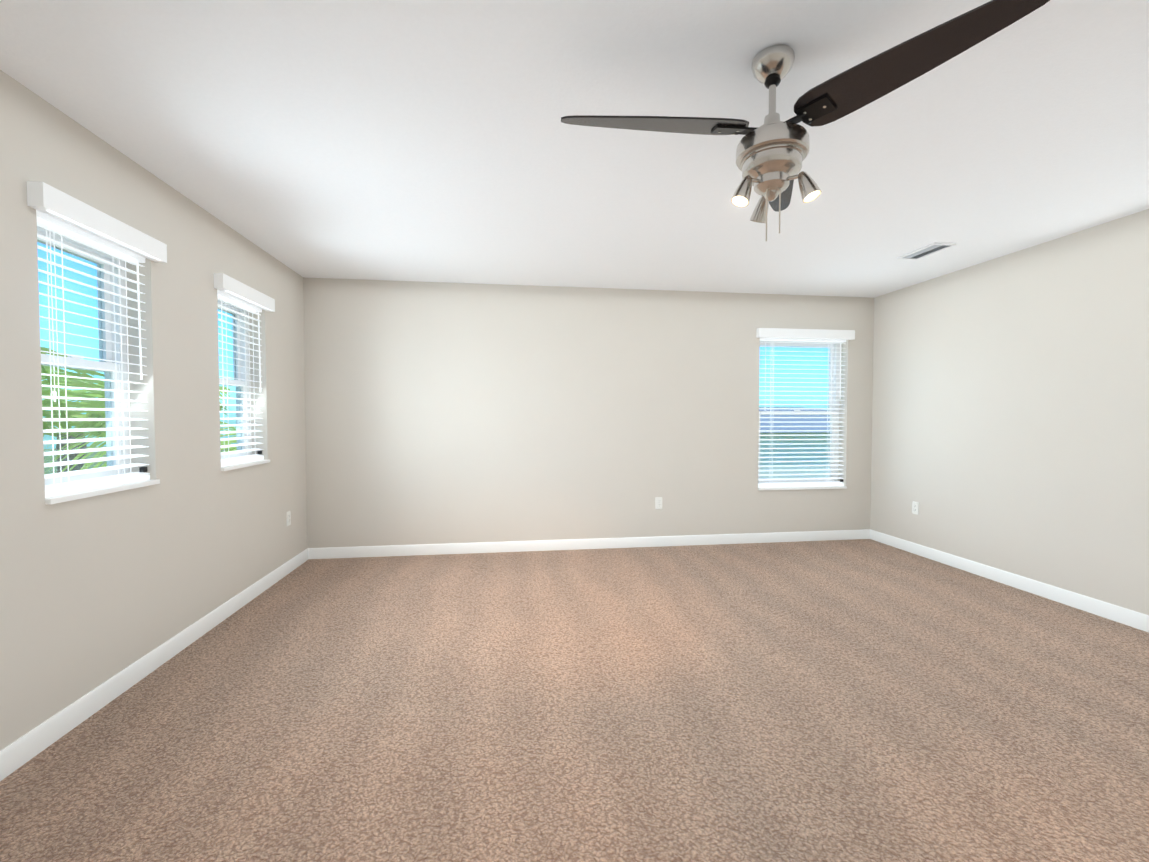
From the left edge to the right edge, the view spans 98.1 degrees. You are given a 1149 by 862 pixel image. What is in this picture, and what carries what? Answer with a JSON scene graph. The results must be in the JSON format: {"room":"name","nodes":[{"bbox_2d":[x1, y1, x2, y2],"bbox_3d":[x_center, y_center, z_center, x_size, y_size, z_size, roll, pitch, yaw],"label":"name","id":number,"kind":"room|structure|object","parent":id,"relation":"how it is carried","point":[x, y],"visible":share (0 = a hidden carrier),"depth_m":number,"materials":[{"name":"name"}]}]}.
{"room":"empty bedroom","nodes":[
{"label":"empty bedroom","id":0,"kind":"room"},
{"bbox_2d":[0,70,306,750],"bbox_3d":[-2.026,-0.017,1.335,0.200,2.440,6.400,0,2,-8],"label":"wall","id":1,"kind":"structure","parent":0,"point":[96,591],"depth_m":2.42,"materials":[{"name":"paint"}]},
{"bbox_2d":[27,181,166,504],"bbox_3d":[-2.106,-0.325,2.153,0.237,1.190,0.670,0,2,-8],"label":"window","id":2,"kind":"structure","parent":1,"relation":"in","point":[109,246],"depth_m":2.19,"materials":[{"name":"white plastic"}]},
{"bbox_2d":[0,548,308,780],"bbox_3d":[-1.921,1.155,1.383,0.014,0.095,6.000,0,2,-8],"label":"baseboard","id":3,"kind":"structure","parent":1,"relation":"attached to","point":[24,749],"depth_m":2.24,"materials":[{"name":"white wood"}]},
{"bbox_2d":[214,273,274,470],"bbox_3d":[-2.264,-0.358,3.312,0.237,1.190,0.670,0,2,-8],"label":"window","id":4,"kind":"structure","parent":1,"relation":"in","point":[239,301],"depth_m":3.43,"materials":[{"name":"white plastic"}]},
{"bbox_2d":[286,511,290,525],"bbox_3d":[-2.279,0.699,3.976,0.008,0.114,0.070,0,2,-8],"label":"electrical outlet","id":5,"kind":"object","parent":1,"relation":"attached to","point":[288,516],"visible":1,"depth_m":3.97,"materials":[{"name":"white plastic"}]},
{"bbox_2d":[0,539,1148,861],"bbox_3d":[0.748,1.267,1.750,5.800,0.150,6.400,0,2,-8],"label":"floor","id":6,"kind":"structure","parent":0,"point":[842,701],"depth_m":2.01,"materials":[{"name":"carpet"}]},
{"bbox_2d":[0,0,1148,297],"bbox_3d":[0.748,-1.322,1.677,5.800,0.150,6.400,0,2,-8],"label":"ceiling","id":7,"kind":"structure","parent":0,"point":[414,140],"depth_m":2.09,"materials":[{"name":"paint"}]},
{"bbox_2d":[561,0,1049,240],"bbox_3d":[0.534,-0.899,1.132,1.202,0.665,2.250,0,2,-8],"label":"fan","id":8,"kind":"object","parent":7,"relation":"hanging from","point":[772,151],"visible":1,"depth_m":1.58,"materials":[{"name":"brown wood"}]},
{"bbox_2d":[897,242,955,259],"bbox_3d":[2.535,-1.296,3.597,0.170,0.011,0.330,0,2,-8],"label":"ceiling vent","id":9,"kind":"object","parent":7,"relation":"in","point":[927,250],"visible":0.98,"depth_m":3.58,"materials":[{"name":"white metal"}]},
{"bbox_2d":[303,277,873,547],"bbox_3d":[0.329,-0.115,4.784,5.400,2.440,0.200,0,2,-8],"label":"wall","id":10,"kind":"structure","parent":0,"point":[440,412],"depth_m":4.61,"materials":[{"name":"paint"}]},
{"bbox_2d":[308,529,869,558],"bbox_3d":[0.343,1.060,4.711,5.400,0.095,0.014,0,2,-8],"label":"baseboard","id":11,"kind":"structure","parent":10,"relation":"attached to","point":[454,548],"depth_m":4.66,"materials":[{"name":"white wood"}]},
{"bbox_2d":[655,497,661,508],"bbox_3d":[0.808,0.691,4.767,0.070,0.114,0.008,0,2,-8],"label":"electrical outlet","id":12,"kind":"object","parent":10,"relation":"attached to","point":[658,502],"visible":1,"depth_m":4.76,"materials":[{"name":"white plastic"}]},
{"bbox_2d":[756,328,854,489],"bbox_3d":[2.265,-0.211,5.012,1.010,1.580,0.237,0,2,-8],"label":"window","id":13,"kind":"structure","parent":10,"relation":"in","point":[832,340],"depth_m":5.01,"materials":[{"name":"white plastic"}]},
{"bbox_2d":[870,209,1148,614],"bbox_3d":[3.522,-0.038,2.092,0.200,2.440,6.400,0,2,-8],"label":"wall","id":14,"kind":"structure","parent":0,"point":[1010,417],"depth_m":3.53,"materials":[{"name":"paint"}]},
{"bbox_2d":[912,501,918,514],"bbox_3d":[3.089,0.698,4.517,0.008,0.114,0.070,0,2,-8],"label":"electrical outlet","id":15,"kind":"object","parent":14,"relation":"attached to","point":[915,507],"visible":1,"depth_m":4.51,"materials":[{"name":"white plastic"}]},
{"bbox_2d":[870,529,1148,631],"bbox_3d":[3.416,1.134,2.111,0.014,0.095,6.000,0,2,-8],"label":"baseboard","id":16,"kind":"structure","parent":14,"relation":"attached to","point":[1129,617],"depth_m":3.53,"materials":[{"name":"white wood"}]},
{"label":"outside","id":17,"kind":"structure","parent":0,"visible":0},
{"bbox_2d":[44,446,229,473],"bbox_3d":[-1.255,4.059,9.997,120.000,0.200,140.000,0,2,-8],"label":"ground","id":18,"kind":"structure","parent":17,"point":[49,459],"depth_m":49.55,"materials":[{"name":"green plant"}]},
{"bbox_2d":[41,347,231,473],"bbox_3d":[-5.908,1.478,5.600,4.112,5.209,3.886,0,2,-8],"label":"palm tree","id":19,"kind":"object","parent":18,"relation":"on","point":[76,424],"depth_m":5.08,"materials":[{"name":"green plant"}]},
{"bbox_2d":[220,421,236,451],"bbox_3d":[-5.612,1.575,8.859,3.064,4.831,3.429,0,2,-8],"label":"palm tree","id":20,"kind":"object","parent":18,"relation":"on","point":[230,441],"depth_m":9.17,"materials":[{"name":"green plant"}]},
{"bbox_2d":[759,407,829,478],"bbox_3d":[7.301,1.315,21.184,15.000,4.650,11.000,0,2,-8],"label":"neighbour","id":21,"kind":"structure","parent":18,"relation":"on","point":[796,446],"depth_m":16.15,"materials":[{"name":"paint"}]}
]}

